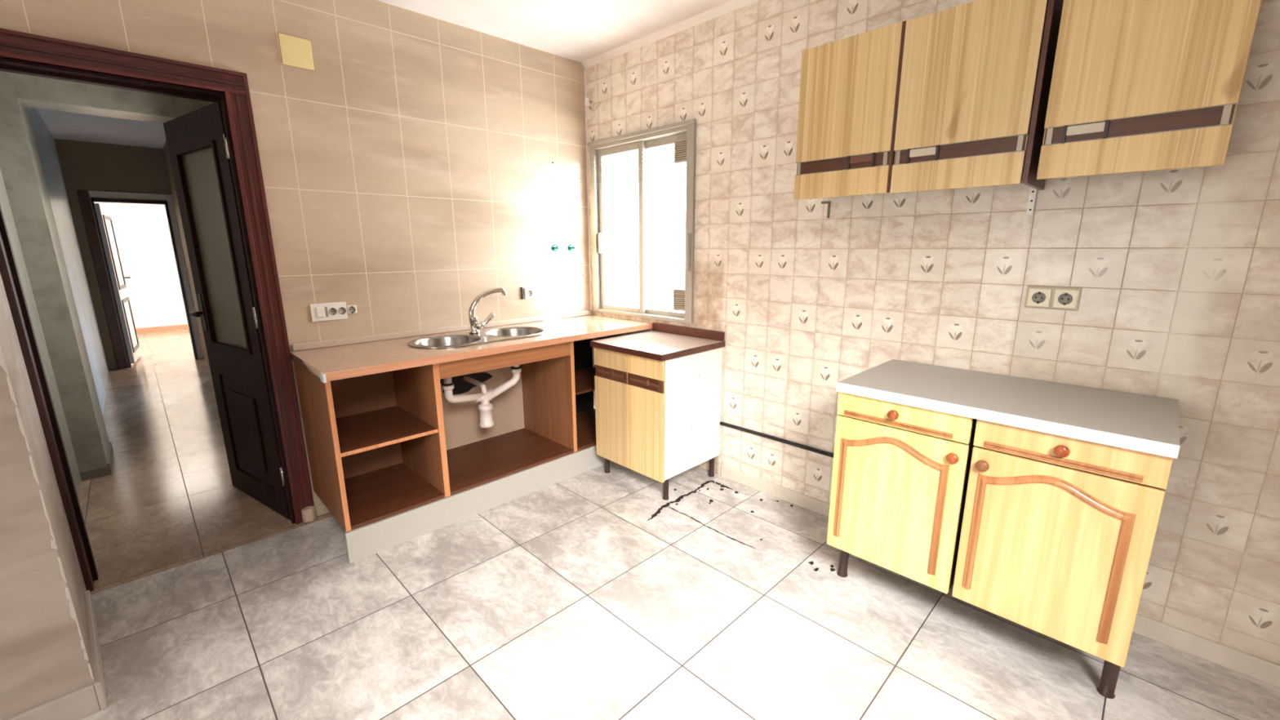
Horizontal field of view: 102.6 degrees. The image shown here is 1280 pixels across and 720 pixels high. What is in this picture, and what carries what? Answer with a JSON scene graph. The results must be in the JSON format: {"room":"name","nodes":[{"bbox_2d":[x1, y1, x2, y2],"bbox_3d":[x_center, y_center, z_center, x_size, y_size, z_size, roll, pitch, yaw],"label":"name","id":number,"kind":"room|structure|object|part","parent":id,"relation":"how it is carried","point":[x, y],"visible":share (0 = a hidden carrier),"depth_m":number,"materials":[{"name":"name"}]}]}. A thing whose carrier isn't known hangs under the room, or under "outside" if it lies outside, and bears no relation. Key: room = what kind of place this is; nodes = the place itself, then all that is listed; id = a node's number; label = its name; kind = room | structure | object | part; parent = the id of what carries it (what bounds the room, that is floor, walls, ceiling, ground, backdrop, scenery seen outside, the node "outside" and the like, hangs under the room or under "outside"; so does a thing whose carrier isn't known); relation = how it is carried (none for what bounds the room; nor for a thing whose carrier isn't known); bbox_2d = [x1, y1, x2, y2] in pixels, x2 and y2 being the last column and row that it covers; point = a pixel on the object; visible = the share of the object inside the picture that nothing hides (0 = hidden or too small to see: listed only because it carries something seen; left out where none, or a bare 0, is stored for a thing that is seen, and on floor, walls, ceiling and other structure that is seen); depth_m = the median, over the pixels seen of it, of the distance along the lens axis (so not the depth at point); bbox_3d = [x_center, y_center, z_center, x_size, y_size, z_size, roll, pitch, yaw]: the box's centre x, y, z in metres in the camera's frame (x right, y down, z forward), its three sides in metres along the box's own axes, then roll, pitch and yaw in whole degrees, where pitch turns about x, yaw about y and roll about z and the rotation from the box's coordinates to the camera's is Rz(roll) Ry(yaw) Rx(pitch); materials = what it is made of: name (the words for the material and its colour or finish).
{"room":"kitchen","nodes":[
{"label":"kitchen","id":0,"kind":"room"},
{"bbox_2d":[0,168,81,497],"bbox_3d":[-2.941,-0.402,2.297,0.125,2.554,1.400,-12,17,-43],"label":"wall","id":1,"kind":"structure","parent":0,"point":[5,204],"depth_m":2.78,"materials":[{"name":"beige paint"}]},
{"bbox_2d":[0,364,93,719],"bbox_3d":[-2.845,0.075,0.138,3.355,2.554,0.001,-12,17,-43],"label":"wall","id":2,"kind":"structure","parent":0,"point":[42,660],"depth_m":1.42,"materials":[{"name":"grey tile"}]},
{"bbox_2d":[0,344,93,679],"bbox_3d":[-1.650,0.255,1.382,0.010,1.451,0.002,-12,17,-43],"label":"trim","id":3,"kind":"structure","parent":2,"relation":"attached to","point":[2,363],"depth_m":1.42,"materials":[{"name":"paint"}]},
{"bbox_2d":[4,590,107,719],"bbox_3d":[-3.053,1.230,0.627,3.370,0.090,0.655,-12,17,-43],"label":"baseboard","id":4,"kind":"structure","parent":2,"relation":"attached to","point":[82,703],"depth_m":1.53,"materials":[{"name":"beige tile"}]},
{"bbox_2d":[0,272,93,680],"bbox_3d":[-1.967,-0.245,1.560,0.058,2.554,0.840,-12,17,-43],"label":"wall","id":5,"kind":"structure","parent":0,"point":[9,340],"depth_m":1.65,"materials":[{"name":"grey tile"}]},
{"bbox_2d":[0,27,314,591],"bbox_3d":[-2.242,-0.198,2.409,0.822,2.100,0.772,-12,17,-43],"label":"door","id":6,"kind":"structure","parent":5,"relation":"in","point":[213,149],"depth_m":2.38,"materials":[{"name":"brown wood"}]},
{"bbox_3d":[-2.263,-0.038,1.888,0.020,2.012,0.030,-12,17,-43],"label":"casing","id":7,"kind":"part","parent":6,"relation":"part of","materials":[{"name":"brown wood"}]},
{"bbox_3d":[-1.988,-1.125,1.935,0.822,0.088,0.026,-12,17,-43],"label":"casing","id":8,"kind":"part","parent":6,"relation":"part of","materials":[{"name":"brown wood"}]},
{"bbox_3d":[-2.300,-0.251,2.744,0.135,0.200,0.163,8,15,33],"label":"handle","id":9,"kind":"part","parent":6,"relation":"part of","materials":[{"name":"silver metal"}]},
{"bbox_3d":[-2.093,-0.535,2.540,0.481,0.976,0.006,8,15,33],"label":"glass pane","id":10,"kind":"part","parent":6,"relation":"part of","materials":[{"name":"brown"}]},
{"bbox_3d":[-2.090,0.374,2.738,0.466,0.540,0.027,8,15,33],"label":"panel","id":11,"kind":"part","parent":6,"relation":"part of","materials":[{"name":"brown wood"}]},
{"bbox_3d":[-1.721,-0.200,2.403,0.088,2.100,0.026,-12,17,-43],"label":"casing","id":12,"kind":"part","parent":6,"relation":"part of","materials":[{"name":"brown wood"}]},
{"bbox_2d":[27,107,108,415],"bbox_3d":[-5.037,-0.857,4.415,0.185,2.554,3.570,-12,17,-43],"label":"wall","id":13,"kind":"structure","parent":0,"point":[45,141],"depth_m":4.64,"materials":[{"name":"white paint"}]},
{"bbox_2d":[79,441,113,480],"bbox_3d":[-3.517,0.648,3.320,0.130,0.070,0.540,-12,17,-43],"label":"baseboard","id":14,"kind":"structure","parent":13,"relation":"attached to","point":[104,471],"depth_m":3.15,"materials":[{"name":"brown tile"}]},
{"bbox_2d":[35,108,166,148],"bbox_3d":[-5.182,-2.329,5.117,2.400,0.080,9.050,-12,17,-43],"label":"ceiling","id":15,"kind":"structure","parent":0,"point":[61,125],"depth_m":5.07,"materials":[{"name":"white paint"}]},
{"bbox_2d":[0,71,206,472],"bbox_3d":[-3.201,-0.637,3.371,1.300,2.554,0.530,-12,17,-43],"label":"wall","id":16,"kind":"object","parent":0,"point":[20,166],"visible":0.36,"depth_m":2.92,"materials":[{"name":"grey paint"}]},
{"bbox_2d":[54,138,171,368],"bbox_3d":[-5.859,-1.234,6.143,1.500,2.554,0.100,-12,17,-43],"label":"wall","id":17,"kind":"structure","parent":0,"point":[85,166],"depth_m":5.78,"materials":[{"name":"beige paint"}]},
{"bbox_2d":[76,190,203,368],"bbox_3d":[-6.136,-0.998,6.356,0.795,2.005,0.797,-12,17,-43],"label":"door","id":18,"kind":"structure","parent":17,"relation":"in","point":[98,222],"depth_m":6.01,"materials":[{"name":"white wood"}]},
{"bbox_3d":[-6.127,-0.887,5.853,0.083,2.005,0.030,-12,17,-43],"label":"casing","id":19,"kind":"part","parent":18,"relation":"part of","materials":[{"name":"wood"}]},
{"bbox_3d":[-6.334,-0.924,6.267,0.010,1.620,0.540,-10,16,-38],"label":"panel moulding","id":20,"kind":"part","parent":18,"relation":"part of","materials":[{"name":"wood"}]},
{"bbox_2d":[94,202,187,328],"bbox_3d":[-7.106,-1.484,7.309,2.400,2.554,3.550,-12,17,-43],"label":"wall","id":21,"kind":"structure","parent":0,"point":[142,233],"depth_m":8.57,"materials":[{"name":"white paint"}]},
{"bbox_2d":[135,324,188,333],"bbox_3d":[-8.269,-0.525,8.734,2.200,0.080,0.020,-12,17,-43],"label":"baseboard","id":22,"kind":"structure","parent":21,"relation":"attached to","point":[184,326],"depth_m":8.79,"materials":[{"name":"wood"}]},
{"bbox_2d":[162,101,213,366],"bbox_3d":[-3.593,-0.880,4.482,0.260,2.554,5.500,-12,17,-43],"label":"wall","id":23,"kind":"structure","parent":0,"point":[165,148],"depth_m":6.03,"materials":[{"name":"grey paint"}]},
{"bbox_2d":[78,328,333,595],"bbox_3d":[-5.093,0.190,5.597,2.000,0.001,9.160,-12,17,-43],"label":"floor","id":24,"kind":"structure","parent":0,"point":[169,500],"depth_m":3.07,"materials":[{"name":"tile"}]},
{"bbox_2d":[301,506,316,523],"bbox_3d":[-1.693,0.789,2.621,0.062,0.075,0.054,-12,17,-43],"label":"fragment","id":25,"kind":"object","parent":24,"relation":"on","point":[308,514],"visible":1,"depth_m":2.60,"materials":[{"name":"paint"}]},
{"bbox_2d":[0,0,594,515],"bbox_3d":[-1.409,-0.494,2.674,2.950,2.554,0.001,-12,17,-43],"label":"wall","id":26,"kind":"structure","parent":0,"point":[406,174],"depth_m":2.68,"materials":[{"name":"beige tile"}]},
{"bbox_2d":[278,32,314,70],"bbox_3d":[-1.558,-1.397,2.323,0.125,0.126,0.008,-12,17,-43],"label":"box","id":27,"kind":"object","parent":26,"relation":"attached to","point":[295,51],"visible":1,"depth_m":2.32,"materials":[{"name":"yellow plastic"}]},
{"bbox_2d":[309,302,347,322],"bbox_3d":[-1.558,-0.241,2.569,0.160,0.088,0.012,-12,17,-43],"label":"power outlet","id":28,"kind":"object","parent":26,"relation":"attached to","point":[338,310],"visible":1,"depth_m":2.56,"materials":[{"name":"white plastic"}]},
{"bbox_2d":[315,306,325,317],"bbox_3d":[-1.582,-0.236,2.540,0.036,0.050,0.004,-12,17,-43],"label":"rocker switch","id":29,"kind":"object","parent":28,"relation":"attached to","point":[320,311],"depth_m":2.54,"materials":[{"name":"white plastic"}]},
{"bbox_2d":[346,305,356,314],"bbox_3d":[-1.484,-0.260,2.639,0.044,0.044,0.012,-12,17,-43],"label":"wall socket","id":30,"kind":"object","parent":26,"relation":"attached to","point":[351,309],"visible":1,"depth_m":2.63,"materials":[{"name":"beige plastic"}]},
{"bbox_2d":[520,287,534,299],"bbox_3d":[-0.734,-0.439,3.358,0.098,0.080,0.012,-12,17,-43],"label":"wall socket","id":31,"kind":"object","parent":26,"relation":"attached to","point":[529,292],"visible":1,"depth_m":3.36,"materials":[{"name":"white plastic"}]},
{"bbox_2d":[551,244,561,251],"bbox_3d":[-0.555,-0.752,3.436,0.052,0.052,0.062,-12,17,-43],"label":"valve","id":32,"kind":"object","parent":26,"relation":"attached to","point":[554,247],"visible":1,"depth_m":3.44,"materials":[{"name":"teal metal"}]},
{"bbox_2d":[568,244,580,251],"bbox_3d":[-0.452,-0.772,3.524,0.052,0.052,0.078,-12,17,-43],"label":"valve","id":33,"kind":"object","parent":26,"relation":"attached to","point":[571,247],"visible":1,"depth_m":3.53,"materials":[{"name":"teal metal"}]},
{"bbox_2d":[377,0,733,62],"bbox_3d":[-0.816,-1.145,-0.316,6.000,0.001,4.800,-12,17,-43],"label":"ceiling","id":34,"kind":"structure","parent":0,"point":[580,31],"depth_m":2.72,"materials":[{"name":"white paint"}]},
{"bbox_2d":[79,461,1279,719],"bbox_3d":[-0.780,1.354,0.214,6.000,0.001,4.740,-12,17,-43],"label":"floor","id":35,"kind":"structure","parent":0,"point":[562,600],"depth_m":1.83,"materials":[{"name":"grey tile"}]},
{"bbox_2d":[293,338,611,563],"bbox_3d":[-0.821,0.307,3.011,1.860,0.838,0.556,-12,17,-43],"label":"base cabinet","id":36,"kind":"object","parent":35,"relation":"on","point":[394,462],"visible":0.68,"depth_m":2.73,"materials":[{"name":"orange wood"}]},
{"bbox_3d":[-1.476,0.376,2.369,0.020,0.688,0.550,-12,17,-43],"label":"panel","id":37,"kind":"part","parent":36,"relation":"part of","materials":[{"name":"orange wood"}]},
{"bbox_3d":[-1.509,0.292,2.710,0.426,0.671,0.004,-12,17,-43],"label":"panel","id":38,"kind":"part","parent":36,"relation":"part of","materials":[{"name":"brown wood"}]},
{"bbox_2d":[335,405,437,453],"bbox_3d":[-1.321,0.336,2.525,0.426,0.017,0.538,-12,17,-43],"label":"shelf","id":39,"kind":"object","parent":36,"relation":"attached to","point":[362,430],"depth_m":2.50,"materials":[{"name":"brown wood"}]},
{"bbox_3d":[-1.315,0.668,2.595,0.426,0.017,0.550,-12,17,-43],"label":"panel","id":40,"kind":"part","parent":36,"relation":"part of","materials":[{"name":"brown wood"}]},
{"bbox_2d":[288,310,652,382],"bbox_3d":[-0.806,-0.137,2.895,1.892,0.070,0.640,-12,17,-43],"label":"countertop","id":41,"kind":"structure","parent":36,"relation":"on","point":[354,357],"depth_m":2.58,"materials":[{"name":"beige laminate"}]},
{"bbox_2d":[407,326,549,348],"bbox_3d":[-0.870,-0.065,2.858,0.792,0.148,0.392,-12,17,-43],"label":"sink","id":42,"kind":"object","parent":41,"relation":"in","point":[462,339],"visible":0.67,"depth_m":2.85,"materials":[{"name":"silver metal"}]},
{"bbox_3d":[-1.012,-0.033,2.721,0.350,0.148,0.350,-12,17,-43],"label":"bowl","id":43,"kind":"part","parent":42,"relation":"part of","materials":[{"name":"silver metal"}]},
{"bbox_2d":[441,364,521,427],"bbox_3d":[-0.969,0.181,2.996,0.479,0.389,0.319,-12,17,-43],"label":"trap","id":44,"kind":"object","parent":42,"relation":"attached to","point":[485,408],"visible":0.99,"depth_m":2.93,"materials":[{"name":"white plastic"}]},
{"bbox_2d":[477,402,493,427],"bbox_3d":[-0.891,0.318,2.962,0.082,0.135,0.082,-12,17,-43],"label":"cup","id":45,"kind":"object","parent":44,"relation":"on","point":[485,411],"depth_m":2.93,"materials":[{"name":"white plastic"}]},
{"bbox_3d":[-0.728,-0.096,2.995,0.350,0.148,0.350,-12,17,-43],"label":"bowl","id":46,"kind":"part","parent":42,"relation":"part of","materials":[{"name":"silver metal"}]},
{"bbox_2d":[468,287,506,333],"bbox_3d":[-0.876,-0.289,2.963,0.237,0.250,0.066,-8,15,-32],"label":"mixer tap","id":47,"kind":"object","parent":41,"relation":"on","point":[475,325],"visible":1,"depth_m":2.92,"materials":[{"name":"silver metal"}]},
{"bbox_2d":[468,315,479,333],"bbox_3d":[-0.950,-0.206,2.933,0.062,0.102,0.062,-12,17,-43],"label":"tap","id":48,"kind":"object","parent":47,"relation":"on","point":[473,319],"depth_m":2.92,"materials":[{"name":"silver metal"}]},
{"bbox_3d":[-0.891,-0.222,2.950,0.117,0.095,0.048,-6,14,-25],"label":"lever","id":49,"kind":"part","parent":47,"relation":"part of","materials":[{"name":"silver metal"}]},
{"bbox_3d":[-1.062,0.194,3.140,0.774,0.671,0.004,-12,17,-43],"label":"panel","id":50,"kind":"part","parent":36,"relation":"part of","materials":[{"name":"paint"}]},
{"bbox_3d":[-0.868,0.571,3.025,0.774,0.017,0.550,-12,17,-43],"label":"panel","id":51,"kind":"part","parent":36,"relation":"part of","materials":[{"name":"brown wood"}]},
{"bbox_3d":[-0.562,0.085,3.622,0.584,0.671,0.004,-12,17,-43],"label":"panel","id":52,"kind":"part","parent":36,"relation":"part of","materials":[{"name":"brown wood"}]},
{"bbox_2d":[574,367,595,395],"bbox_3d":[-0.398,0.139,3.464,0.584,0.015,0.470,-12,17,-43],"label":"shelf","id":53,"kind":"object","parent":36,"relation":"attached to","point":[584,376],"depth_m":3.45,"materials":[{"name":"brown wood"}]},
{"bbox_3d":[-0.368,0.462,3.506,0.584,0.017,0.550,-12,17,-43],"label":"panel","id":54,"kind":"part","parent":36,"relation":"part of","materials":[{"name":"brown wood"}]},
{"bbox_2d":[590,322,724,500],"bbox_3d":[0.102,0.272,3.036,0.533,0.885,0.566,-12,17,-43],"label":"base cabinet","id":55,"kind":"object","parent":35,"relation":"on","point":[658,391],"visible":1,"depth_m":2.85,"materials":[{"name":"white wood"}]},
{"bbox_3d":[-0.202,0.632,3.164,0.044,0.130,0.044,-12,17,-43],"label":"leg","id":56,"kind":"part","parent":55,"relation":"part of","materials":[{"name":"brown plastic"}]},
{"bbox_3d":[-0.166,0.270,2.970,0.018,0.671,0.273,-12,17,-43],"label":"door","id":57,"kind":"part","parent":55,"relation":"part of","materials":[{"name":"yellow wood"}]},
{"bbox_3d":[0.029,0.311,2.777,0.018,0.671,0.273,-12,17,-43],"label":"door","id":58,"kind":"part","parent":55,"relation":"part of","materials":[{"name":"yellow wood"}]},
{"bbox_2d":[592,330,721,355],"bbox_3d":[0.100,-0.095,2.958,0.529,0.029,0.562,-12,17,-43],"label":"countertop","id":59,"kind":"structure","parent":55,"relation":"on","point":[652,341],"depth_m":2.93,"materials":[{"name":"white laminate"}]},
{"bbox_3d":[0.142,0.705,2.823,0.044,0.130,0.044,-12,17,-43],"label":"leg","id":60,"kind":"part","parent":55,"relation":"part of","materials":[{"name":"brown plastic"}]},
{"bbox_3d":[0.301,0.286,2.862,0.493,0.670,0.016,-12,17,-43],"label":"panel","id":61,"kind":"part","parent":55,"relation":"part of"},
{"bbox_3d":[0.434,0.642,3.104,0.044,0.130,0.044,-12,17,-43],"label":"leg","id":62,"kind":"part","parent":55,"relation":"part of","materials":[{"name":"brown plastic"}]},
{"bbox_2d":[647,480,733,520],"bbox_3d":[0.267,0.775,2.799,0.610,0.001,0.179,-12,17,-43],"label":"dirt streak","id":63,"kind":"object","parent":35,"relation":"on","point":[679,498],"visible":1,"depth_m":2.85},
{"bbox_2d":[666,505,756,549],"bbox_3d":[0.342,0.829,2.552,0.025,0.001,0.589,-12,17,-43],"label":"dirt streak","id":64,"kind":"object","parent":35,"relation":"on","point":[667,505],"visible":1,"depth_m":2.53},
{"bbox_2d":[673,484,835,571],"bbox_3d":[0.605,0.804,2.656,0.452,0.003,0.991,-12,17,-43],"label":"rubble","id":65,"kind":"object","parent":35,"relation":"on","point":[811,562],"visible":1,"depth_m":2.75,"materials":[{"name":"black"}]},
{"bbox_2d":[826,391,977,593],"bbox_3d":[1.079,0.513,2.033,0.568,0.836,0.437,-12,17,-43],"label":"base cabinet","id":66,"kind":"object","parent":35,"relation":"on","point":[900,474],"visible":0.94,"depth_m":1.81,"materials":[{"name":"yellow wood"}]},
{"bbox_3d":[0.859,0.813,2.154,0.048,0.200,0.047,-12,17,-43],"label":"leg","id":67,"kind":"part","parent":66,"relation":"part of","materials":[{"name":"brown plastic"}]},
{"bbox_3d":[0.887,0.495,1.845,0.008,0.454,0.364,-12,17,-43],"label":"arched moulding","id":68,"kind":"part","parent":66,"relation":"part of","materials":[{"name":"wood"}]},
{"bbox_3d":[0.877,0.190,1.774,0.026,0.036,0.036,-12,17,-43],"label":"knob","id":69,"kind":"part","parent":66,"relation":"part of","materials":[{"name":"orange wood"}]},
{"bbox_3d":[0.901,0.191,1.781,0.018,0.092,0.433,-12,17,-43],"label":"drawer","id":70,"kind":"part","parent":66,"relation":"part of","materials":[{"name":"yellow wood"}]},
{"bbox_3d":[1.014,0.319,1.661,0.026,0.036,0.036,-12,17,-43],"label":"knob","id":71,"kind":"part","parent":66,"relation":"part of","materials":[{"name":"orange wood"}]},
{"bbox_2d":[835,359,1180,458],"bbox_3d":[1.239,0.122,1.786,0.560,0.034,0.888,-12,17,-43],"label":"countertop","id":72,"kind":"structure","parent":66,"relation":"on","point":[1147,424],"depth_m":1.66,"materials":[{"name":"grey laminate"}]},
{"bbox_2d":[951,419,1173,698],"bbox_3d":[1.395,0.580,1.720,0.568,0.836,0.436,-12,17,-43],"label":"base cabinet","id":73,"kind":"object","parent":35,"relation":"on","point":[1058,532],"visible":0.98,"depth_m":1.50,"materials":[{"name":"yellow wood"}]},
{"bbox_3d":[1.072,0.331,1.603,0.026,0.036,0.036,-12,17,-43],"label":"knob","id":74,"kind":"part","parent":73,"relation":"part of","materials":[{"name":"brown wood"}]},
{"bbox_3d":[1.200,0.562,1.535,0.008,0.454,0.363,-12,17,-43],"label":"arched moulding","id":75,"kind":"part","parent":73,"relation":"part of","materials":[{"name":"wood"}]},
{"bbox_3d":[1.198,0.259,1.455,0.026,0.036,0.036,-12,17,-43],"label":"knob","id":76,"kind":"part","parent":73,"relation":"part of","materials":[{"name":"orange wood"}]},
{"bbox_3d":[1.214,0.257,1.471,0.018,0.092,0.432,-12,17,-43],"label":"drawer","id":77,"kind":"part","parent":73,"relation":"part of","materials":[{"name":"yellow wood"}]},
{"bbox_3d":[1.448,0.938,1.571,0.048,0.200,0.047,-12,17,-43],"label":"leg","id":78,"kind":"part","parent":73,"relation":"part of","materials":[{"name":"brown plastic"}]},
{"bbox_2d":[586,0,1279,665],"bbox_3d":[1.327,-0.364,2.014,0.001,2.554,4.800,-12,17,-43],"label":"wall","id":79,"kind":"structure","parent":0,"point":[1176,271],"depth_m":1.99,"materials":[{"name":"tile"}]},
{"bbox_2d":[583,68,591,310],"bbox_3d":[-0.362,-1.154,3.582,0.009,1.609,0.009,-12,17,-43],"label":"trim","id":80,"kind":"structure","parent":79,"relation":"attached to","point":[584,69],"depth_m":3.58,"materials":[{"name":"white paint"}]},
{"bbox_2d":[584,97,594,109],"bbox_3d":[-0.342,-1.706,3.405,0.050,0.068,0.054,-12,17,-43],"label":"outlet","id":81,"kind":"object","parent":79,"relation":"attached to","point":[590,104],"visible":1,"depth_m":3.40,"materials":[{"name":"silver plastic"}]},
{"bbox_3d":[-0.345,-1.712,3.400,0.040,0.053,0.026,-12,17,-43],"label":"spout","id":82,"kind":"part","parent":81,"relation":"part of","materials":[{"name":"white plastic"}]},
{"bbox_2d":[581,0,759,68],"bbox_3d":[1.307,-1.594,1.730,0.035,0.030,4.800,-12,17,-43],"label":"trim","id":83,"kind":"structure","parent":79,"relation":"attached to","point":[731,6],"depth_m":2.85,"materials":[{"name":"white paint"}]},
{"bbox_2d":[720,421,833,457],"bbox_3d":[0.971,0.479,2.555,0.021,0.022,1.400,-12,17,-43],"label":"pipe","id":84,"kind":"object","parent":79,"relation":"attached to","point":[770,437],"visible":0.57,"depth_m":2.76,"materials":[{"name":"black rubber"}]},
{"bbox_2d":[821,200,831,217],"bbox_3d":[0.871,-0.705,2.406,0.006,0.076,0.043,-12,17,-43],"label":"hook","id":85,"kind":"object","parent":79,"relation":"attached to","point":[828,202],"visible":1,"depth_m":2.39,"materials":[{"name":"metal"}]},
{"bbox_2d":[793,0,1063,199],"bbox_3d":[1.046,-0.924,1.942,0.317,0.575,0.809,-12,17,-43],"label":"upper cabinet","id":86,"kind":"object","parent":79,"relation":"attached to","point":[955,97],"visible":1,"depth_m":1.76,"materials":[{"name":"yellow wood"}]},
{"bbox_3d":[0.791,-0.934,1.990,0.018,0.573,0.381,-12,17,-43],"label":"door","id":87,"kind":"part","parent":86,"relation":"part of","materials":[{"name":"yellow wood"}]},
{"bbox_3d":[1.073,-0.872,1.711,0.018,0.573,0.398,-12,17,-43],"label":"door","id":88,"kind":"part","parent":86,"relation":"part of","materials":[{"name":"yellow wood"}]},
{"bbox_3d":[1.324,-0.860,1.665,0.308,0.567,0.014,-12,17,-43],"label":"panel","id":89,"kind":"part","parent":86,"relation":"part of","materials":[{"name":"brown wood"}]},
{"bbox_2d":[720,465,1279,687],"bbox_3d":[1.754,0.939,1.857,0.012,0.072,3.590,-12,17,-43],"label":"baseboard","id":90,"kind":"structure","parent":79,"relation":"attached to","point":[1264,670],"depth_m":1.76,"materials":[{"name":"beige tile"}]},
{"bbox_2d":[1026,186,1036,215],"bbox_3d":[1.423,-0.581,1.860,0.006,0.107,0.021,-12,17,-43],"label":"bracket","id":91,"kind":"object","parent":79,"relation":"attached to","point":[1033,192],"visible":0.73,"depth_m":1.86,"materials":[{"name":"white metal"}]},
{"bbox_2d":[1024,285,1081,311],"bbox_3d":[1.494,-0.224,1.858,0.018,0.080,0.155,-12,17,-43],"label":"double socket","id":92,"kind":"object","parent":79,"relation":"attached to","point":[1038,297],"visible":1,"depth_m":1.85,"materials":[{"name":"beige plastic"}]},
{"bbox_2d":[1036,0,1261,179],"bbox_3d":[1.483,-0.841,1.506,0.317,0.578,0.392,-12,17,-43],"label":"upper cabinet","id":93,"kind":"object","parent":79,"relation":"attached to","point":[1137,86],"visible":1,"depth_m":1.40,"materials":[{"name":"yellow wood"}]},
{"bbox_3d":[0.024,-0.844,3.324,0.090,1.130,0.925,-12,17,-43],"label":"wall","id":94,"kind":"structure","parent":0,"visible":0},
{"bbox_2d":[586,118,696,324],"bbox_3d":[0.013,-0.851,3.307,0.114,1.145,0.940,-12,17,-43],"label":"window","id":95,"kind":"structure","parent":94,"relation":"in","point":[682,135],"depth_m":3.26,"materials":[{"name":"grey metal"}]},
{"bbox_3d":[-0.125,-0.866,3.441,0.024,1.075,0.435,-12,17,-43],"label":"sash","id":96,"kind":"part","parent":95,"relation":"part of","materials":[{"name":"grey metal"}]},
{"bbox_3d":[-0.026,-1.390,3.152,0.012,0.024,0.940,-12,17,-43],"label":"head trim","id":97,"kind":"part","parent":95,"relation":"part of","materials":[{"name":"grey metal"}]},
{"bbox_2d":[604,144,686,184],"bbox_3d":[0.048,-1.286,3.252,0.006,0.255,0.885,-12,17,-43],"label":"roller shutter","id":98,"kind":"object","parent":95,"relation":"attached to","point":[668,148],"depth_m":3.32,"materials":[{"name":"white plastic"}]},
{"bbox_3d":[0.165,-0.812,3.189,0.024,1.075,0.420,-12,17,-43],"label":"sash","id":99,"kind":"part","parent":95,"relation":"part of","materials":[{"name":"grey metal"}]},
{"bbox_2d":[673,288,684,311],"bbox_3d":[0.253,-0.369,3.164,0.008,0.130,0.120,-12,17,-43],"label":"ventilation grille","id":100,"kind":"object","parent":95,"relation":"attached to","point":[678,294],"depth_m":3.17,"materials":[{"name":"grey plastic"}]},
{"bbox_2d":[674,139,686,163],"bbox_3d":[0.248,-1.214,2.977,0.008,0.120,0.120,-12,17,-43],"label":"ventilation grille","id":101,"kind":"object","parent":95,"relation":"attached to","point":[680,145],"depth_m":2.99,"materials":[{"name":"grey plastic"}]}
]}

